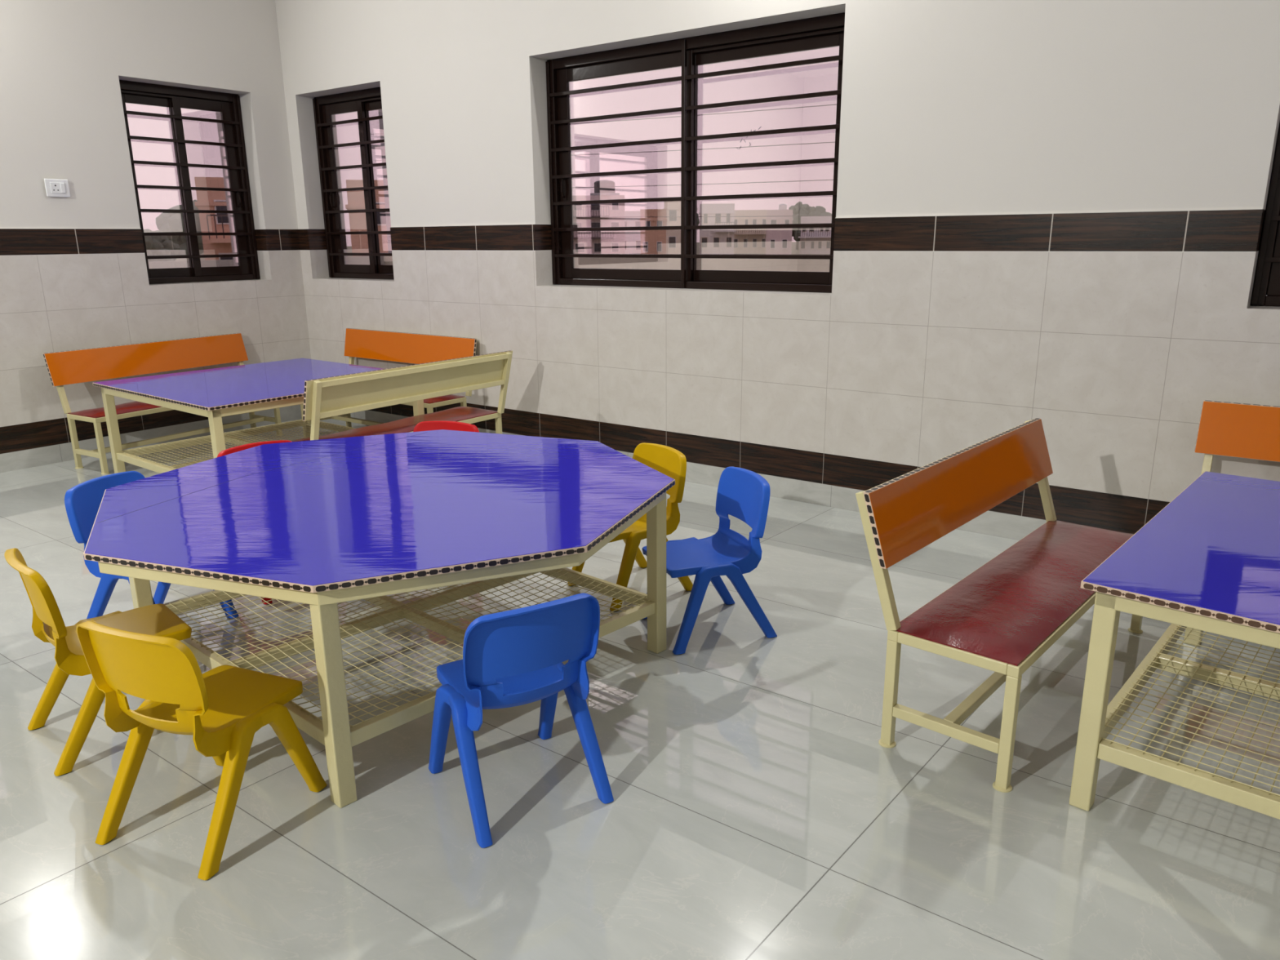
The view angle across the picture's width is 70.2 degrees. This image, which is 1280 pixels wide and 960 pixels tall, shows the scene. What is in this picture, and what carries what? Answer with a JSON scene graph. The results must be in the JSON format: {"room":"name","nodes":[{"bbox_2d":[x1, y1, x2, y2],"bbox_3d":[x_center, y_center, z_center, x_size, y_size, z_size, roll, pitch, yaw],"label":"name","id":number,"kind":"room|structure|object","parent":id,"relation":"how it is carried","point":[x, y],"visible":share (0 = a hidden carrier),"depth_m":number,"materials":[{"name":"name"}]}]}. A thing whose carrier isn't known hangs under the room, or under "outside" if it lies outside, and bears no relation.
{"room":"kindergarten classroom","nodes":[
{"label":"kindergarten classroom","id":0,"kind":"room"},
{"bbox_2d":[0,0,311,473],"bbox_3d":[-4.623,-1.236,3.421,0.300,3.150,7.330,10,18,35],"label":"wall","id":1,"kind":"structure","parent":0,"point":[73,273],"depth_m":5.24,"materials":[{"name":"white paint"}]},
{"bbox_2d":[44,178,70,197],"bbox_3d":[-3.204,-1.607,5.013,0.018,0.094,0.120,10,18,35],"label":"wall socket","id":2,"kind":"object","parent":1,"relation":"attached to","point":[54,187],"visible":1,"depth_m":5.01,"materials":[{"name":"white plastic"}]},
{"bbox_2d":[60,182,65,193],"bbox_3d":[-3.184,-1.611,5.028,0.004,0.052,0.021,10,18,35],"label":"rocker switch","id":3,"kind":"object","parent":2,"relation":"attached to","point":[62,184],"depth_m":5.03,"materials":[{"name":"white plastic"}]},
{"bbox_2d":[119,80,260,284],"bbox_3d":[-2.869,-1.853,5.764,0.104,1.172,0.812,10,18,35],"label":"window","id":4,"kind":"structure","parent":1,"relation":"in","point":[175,98],"depth_m":5.81,"materials":[{"name":"brown metal"}]},
{"bbox_2d":[0,418,1279,959],"bbox_3d":[-0.953,0.968,1.379,9.200,0.120,7.600,10,18,35],"label":"floor","id":5,"kind":"structure","parent":0,"point":[758,811],"depth_m":2.03,"materials":[{"name":"grey tile"}]},
{"bbox_2d":[4,547,191,776],"bbox_3d":[-1.362,0.401,2.316,0.354,0.501,0.318,-14,20,-42],"label":"child chair","id":6,"kind":"object","parent":5,"relation":"on","point":[48,625],"visible":0.72,"depth_m":2.20,"materials":[{"name":"yellow plastic"}]},
{"bbox_2d":[64,471,239,618],"bbox_3d":[-1.563,0.244,2.909,0.354,0.501,0.318,4,16,16],"label":"child chair","id":7,"kind":"object","parent":5,"relation":"on","point":[82,501],"visible":0.27,"depth_m":2.82,"materials":[{"name":"blue plastic"}]},
{"bbox_2d":[42,333,282,474],"bbox_3d":[-2.785,-0.495,5.456,0.392,0.641,1.222,8,17,30],"label":"bench","id":8,"kind":"object","parent":5,"relation":"on","point":[95,364],"visible":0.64,"depth_m":5.27,"materials":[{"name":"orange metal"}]},
{"bbox_2d":[67,400,162,417],"bbox_3d":[-2.746,-0.486,5.433,0.271,0.030,1.148,8,17,30],"label":"seat cushion","id":9,"kind":"object","parent":8,"relation":"on","point":[131,409],"depth_m":5.06,"materials":[{"name":"red leather"}]},
{"bbox_2d":[75,620,327,879],"bbox_3d":[-0.936,0.494,1.949,0.318,0.501,0.354,6,16,22],"label":"child chair","id":10,"kind":"object","parent":5,"relation":"on","point":[223,707],"visible":1,"depth_m":1.86,"materials":[{"name":"yellow plastic"}]},
{"bbox_2d":[217,440,291,604],"bbox_3d":[-1.311,0.133,3.320,0.318,0.501,0.354,-15,20,-42],"label":"child chair","id":11,"kind":"object","parent":5,"relation":"on","point":[242,447],"visible":0.09,"depth_m":3.32,"materials":[{"name":"red plastic"}]},
{"bbox_2d":[93,358,424,473],"bbox_3d":[-1.955,-0.272,4.807,1.192,0.530,1.192,11,19,37],"label":"square table","id":12,"kind":"object","parent":5,"relation":"on","point":[215,393],"visible":0.45,"depth_m":4.66,"materials":[{"name":"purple laminate"}]},
{"bbox_2d":[83,429,675,808],"bbox_3d":[-0.714,0.275,2.690,1.507,0.540,1.459,5,16,20],"label":"table","id":13,"kind":"object","parent":5,"relation":"on","point":[322,524],"visible":0.89,"depth_m":2.39,"materials":[{"name":"blue laminate"}]},
{"bbox_2d":[320,328,476,427],"bbox_3d":[-1.554,-0.570,5.668,1.227,0.655,0.398,10,18,35],"label":"bench","id":14,"kind":"object","parent":5,"relation":"on","point":[400,347],"visible":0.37,"depth_m":5.70,"materials":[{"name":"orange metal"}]},
{"bbox_2d":[423,394,464,404],"bbox_3d":[-1.583,-0.556,5.630,1.153,0.030,0.271,10,18,35],"label":"seat cushion","id":15,"kind":"object","parent":14,"relation":"on","point":[446,399],"depth_m":5.31,"materials":[{"name":"red leather"}]},
{"bbox_2d":[291,350,512,441],"bbox_3d":[-1.180,-0.266,4.532,0.393,0.646,1.258,10,18,35],"label":"bench","id":16,"kind":"object","parent":5,"relation":"on","point":[333,396],"visible":0.7,"depth_m":4.38,"materials":[{"name":"beige metal"}]},
{"bbox_2d":[291,406,497,441],"bbox_3d":[-1.218,-0.270,4.559,0.271,0.030,1.184,10,18,35],"label":"seat cushion","id":17,"kind":"object","parent":16,"relation":"on","point":[468,415],"depth_m":4.65,"materials":[{"name":"red leather"}]},
{"bbox_2d":[413,420,479,432],"bbox_3d":[-0.832,0.039,3.656,0.318,0.501,0.354,4,16,18],"label":"child chair","id":18,"kind":"object","parent":5,"relation":"on","point":[440,424],"visible":0.15,"depth_m":3.73,"materials":[{"name":"red plastic"}]},
{"bbox_2d":[428,592,613,848],"bbox_3d":[-0.285,0.463,2.045,0.318,0.501,0.354,-9,17,-30],"label":"child chair","id":19,"kind":"object","parent":5,"relation":"on","point":[512,658],"visible":1,"depth_m":1.93,"materials":[{"name":"blue plastic"}]},
{"bbox_2d":[568,442,693,611],"bbox_3d":[-0.036,0.146,3.230,0.354,0.501,0.318,-10,18,-33],"label":"child chair","id":20,"kind":"object","parent":5,"relation":"on","point":[669,461],"visible":0.53,"depth_m":3.18,"materials":[{"name":"yellow plastic"}]},
{"bbox_2d":[641,466,777,654],"bbox_3d":[0.211,0.234,2.889,0.354,0.501,0.318,-6,16,-20],"label":"child chair","id":21,"kind":"object","parent":5,"relation":"on","point":[743,494],"visible":0.87,"depth_m":2.83,"materials":[{"name":"blue plastic"}]},
{"bbox_2d":[855,417,1142,792],"bbox_3d":[1.055,0.251,2.530,0.424,0.639,1.172,12,20,40],"label":"bench","id":22,"kind":"object","parent":5,"relation":"on","point":[1003,615],"visible":0.9,"depth_m":2.29,"materials":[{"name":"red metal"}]},
{"bbox_2d":[894,520,1133,666],"bbox_3d":[1.092,0.261,2.499,0.299,0.031,1.138,12,20,40],"label":"seat","id":23,"kind":"object","parent":22,"relation":"on","point":[1010,610],"depth_m":2.31,"materials":[{"name":"red leather"}]},
{"bbox_2d":[1068,471,1279,819],"bbox_3d":[1.748,0.444,1.994,1.186,0.530,1.186,12,20,40],"label":"square table","id":24,"kind":"object","parent":5,"relation":"on","point":[1209,560],"visible":1,"depth_m":1.96,"materials":[{"name":"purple laminate"}]},
{"bbox_2d":[1194,400,1279,475],"bbox_3d":[2.390,0.156,2.822,1.227,0.650,0.373,10,18,35],"label":"bench","id":25,"kind":"object","parent":5,"relation":"on","point":[1233,429],"visible":0.34,"depth_m":3.14,"materials":[{"name":"orange metal"}]},
{"bbox_2d":[275,0,1279,540],"bbox_3d":[1.205,-1.384,3.788,9.200,3.150,0.300,10,18,35],"label":"wall","id":26,"kind":"structure","parent":0,"point":[1052,211],"depth_m":3.79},
{"bbox_2d":[312,86,394,279],"bbox_3d":[-1.793,-1.922,5.986,0.863,1.172,0.104,10,18,35],"label":"window","id":27,"kind":"structure","parent":26,"relation":"in","point":[361,101],"depth_m":6.06,"materials":[{"name":"brown metal"}]},
{"bbox_2d":[545,12,844,293],"bbox_3d":[0.241,-1.551,4.525,1.766,1.172,0.104,10,18,35],"label":"window","id":28,"kind":"structure","parent":26,"relation":"in","point":[827,31],"depth_m":4.50,"materials":[{"name":"brown metal"}]},
{"bbox_2d":[1250,122,1279,306],"bbox_3d":[2.901,-1.065,2.615,1.768,1.172,0.104,10,18,35],"label":"window","id":29,"kind":"structure","parent":26,"relation":"in","point":[1266,286],"depth_m":3.18,"materials":[{"name":"brown metal"}]},
{"label":"outside","id":30,"kind":"structure","parent":0,"visible":0},
{"bbox_2d":[174,241,830,261],"bbox_3d":[-11.248,-39.593,157.521,320.000,0.300,360.000,10,18,35],"label":"ground","id":31,"kind":"structure","parent":30,"point":[794,251],"depth_m":120.88,"materials":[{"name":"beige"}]},
{"bbox_2d":[143,228,180,262],"bbox_3d":[-29.020,-13.245,52.839,4.064,2.989,4.070,10,18,35],"label":"tree","id":32,"kind":"object","parent":31,"relation":"on","point":[155,245],"visible":0.38,"depth_m":52.17,"materials":[{"name":"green plant"}]},
{"bbox_2d":[155,200,204,255],"bbox_3d":[-33.378,-18.325,68.048,4.681,5.039,4.889,10,18,35],"label":"tree","id":33,"kind":"object","parent":31,"relation":"on","point":[166,222],"visible":0.27,"depth_m":66.30,"materials":[{"name":"green plant"}]},
{"bbox_2d":[194,177,233,260],"bbox_3d":[-16.648,-10.683,39.788,4.600,4.500,7.200,-7,16,-23],"label":"house","id":34,"kind":"structure","parent":31,"relation":"on","point":[206,199],"depth_m":36.76,"materials":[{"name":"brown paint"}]},
{"bbox_2d":[215,111,238,266],"bbox_3d":[-2.611,-1.802,6.746,0.170,4.100,0.800,10,18,35],"label":"pillar","id":35,"kind":"structure","parent":31,"relation":"on","point":[218,113],"depth_m":6.38,"materials":[{"name":"black metal"}]},
{"bbox_2d":[148,256,385,268],"bbox_3d":[-10.829,-1.429,10.242,0.200,1.720,20.000,10,18,35],"label":"wall","id":36,"kind":"structure","parent":31,"relation":"on","point":[351,260],"depth_m":14.88,"materials":[{"name":"white paint"}]},
{"bbox_2d":[345,179,388,256],"bbox_3d":[-10.318,-10.806,40.333,4.800,4.350,6.100,-5,15,-15],"label":"house","id":37,"kind":"structure","parent":31,"relation":"on","point":[357,221],"depth_m":36.95,"materials":[{"name":"pink paint"}]},
{"bbox_2d":[371,109,391,253],"bbox_3d":[-7.268,-7.774,26.415,0.260,5.600,1.000,10,18,35],"label":"utility pole","id":38,"kind":"object","parent":31,"relation":"on","point":[382,147],"visible":0.19,"depth_m":26.09,"materials":[{"name":"grey paint"}]},
{"bbox_2d":[370,104,836,134],"bbox_3d":[2.894,-7.554,18.092,26.000,0.488,0.013,10,18,35],"label":"overhead cable","id":39,"kind":"object","parent":38,"relation":"attached to","point":[827,104],"visible":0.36,"depth_m":19.07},
{"bbox_2d":[383,213,831,217],"bbox_3d":[3.054,-5.602,18.811,26.000,0.375,0.013,10,18,35],"label":"overhead cable","id":40,"kind":"object","parent":38,"relation":"attached to","point":[384,213],"visible":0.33,"depth_m":20.10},
{"bbox_2d":[572,179,833,187],"bbox_3d":[3.001,-6.236,18.576,26.000,0.347,0.013,10,18,35],"label":"overhead cable","id":41,"kind":"object","parent":38,"relation":"attached to","point":[818,180],"visible":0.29,"depth_m":19.61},
{"bbox_2d":[572,195,625,253],"bbox_3d":[-4.363,-25.689,92.633,5.600,6.100,4.600,-1,15,-2],"label":"house","id":42,"kind":"structure","parent":31,"relation":"on","point":[584,242],"depth_m":91.45,"materials":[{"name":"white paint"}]},
{"bbox_2d":[590,179,619,195],"bbox_3d":[-3.551,-29.320,91.465,2.100,1.500,2.100,10,18,35],"label":"water tank","id":43,"kind":"object","parent":42,"relation":"on","point":[603,188],"visible":0.98,"depth_m":90.61,"materials":[{"name":"white plastic"}]},
{"bbox_2d":[384,256,830,271],"bbox_3d":[3.581,-1.971,11.800,21.000,1.720,0.200,10,18,35],"label":"wall","id":44,"kind":"structure","parent":31,"relation":"on","point":[702,264],"depth_m":13.33,"materials":[{"name":"white paint"}]},
{"bbox_2d":[624,210,640,253],"bbox_3d":[-1.021,-27.775,102.789,3.800,4.850,3.100,-1,15,0],"label":"house","id":45,"kind":"structure","parent":31,"relation":"on","point":[633,237],"depth_m":101.43,"materials":[{"name":"white paint"}]},
{"bbox_2d":[639,208,666,254],"bbox_3d":[1.319,-24.475,90.704,2.700,4.650,4.100,0,15,1],"label":"house","id":46,"kind":"structure","parent":31,"relation":"on","point":[652,242],"depth_m":88.81,"materials":[{"name":"concrete"}]},
{"bbox_2d":[662,200,697,254],"bbox_3d":[4.549,-28.409,102.653,3.800,6.050,3.100,0,15,2],"label":"house","id":47,"kind":"structure","parent":31,"relation":"on","point":[673,208],"depth_m":101.25,"materials":[{"name":"beige paint"}]},
{"bbox_2d":[696,213,699,225],"bbox_3d":[6.247,-40.064,145.188,7.405,6.678,8.066,10,18,35],"label":"tree","id":48,"kind":"object","parent":31,"relation":"on","point":[698,220],"visible":0.02,"depth_m":144.40,"materials":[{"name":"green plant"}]},
{"bbox_2d":[698,203,736,254],"bbox_3d":[9.054,-29.306,106.553,4.320,5.700,4.200,1,15,5],"label":"house","id":49,"kind":"structure","parent":31,"relation":"on","point":[712,242],"depth_m":105.70,"materials":[{"name":"white paint"}]},
{"bbox_2d":[733,209,766,253],"bbox_3d":[13.498,-30.389,111.641,4.600,5.100,5.200,1,15,7],"label":"house","id":50,"kind":"structure","parent":31,"relation":"on","point":[746,241],"depth_m":110.31,"materials":[{"name":"beige paint"}]},
{"bbox_2d":[765,209,793,254],"bbox_3d":[16.026,-28.521,104.928,3.100,4.900,4.100,2,15,8],"label":"house","id":51,"kind":"structure","parent":31,"relation":"on","point":[778,241],"depth_m":103.12,"materials":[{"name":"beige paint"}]},
{"bbox_2d":[778,204,786,209],"bbox_3d":[16.347,-31.086,104.343,0.900,1.050,0.900,10,18,35],"label":"water tank","id":52,"kind":"object","parent":51,"relation":"on","point":[781,206],"visible":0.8,"depth_m":103.95,"materials":[{"name":"white paint"}]},
{"bbox_2d":[788,201,809,249],"bbox_3d":[24.206,-38.861,139.211,4.901,7.120,4.998,10,18,35],"label":"tree","id":53,"kind":"object","parent":31,"relation":"on","point":[798,208],"visible":0.26,"depth_m":137.25,"materials":[{"name":"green plant"}]},
{"bbox_2d":[793,205,831,241],"bbox_3d":[25.536,-37.007,133.834,5.948,6.284,6.433,10,18,35],"label":"tree","id":54,"kind":"object","parent":31,"relation":"on","point":[818,210],"visible":0.22,"depth_m":132.71,"materials":[{"name":"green plant"}]},
{"bbox_2d":[798,216,831,253],"bbox_3d":[22.006,-28.612,106.435,6.840,4.200,5.200,2,15,11],"label":"house","id":55,"kind":"structure","parent":31,"relation":"on","point":[812,240],"depth_m":105.36,"materials":[{"name":"white paint"}]},
{"bbox_3d":[13.624,-3.964,11.415,0.260,5.600,1.000,10,18,35],"label":"utility pole","id":56,"kind":"object","parent":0,"visible":0},
{"bbox_2d":[382,142,835,160],"bbox_3d":[2.947,-6.914,18.329,26.000,0.449,0.013,10,18,35],"label":"overhead cable","id":57,"kind":"object","parent":56,"relation":"attached to","point":[823,142],"visible":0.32,"depth_m":19.29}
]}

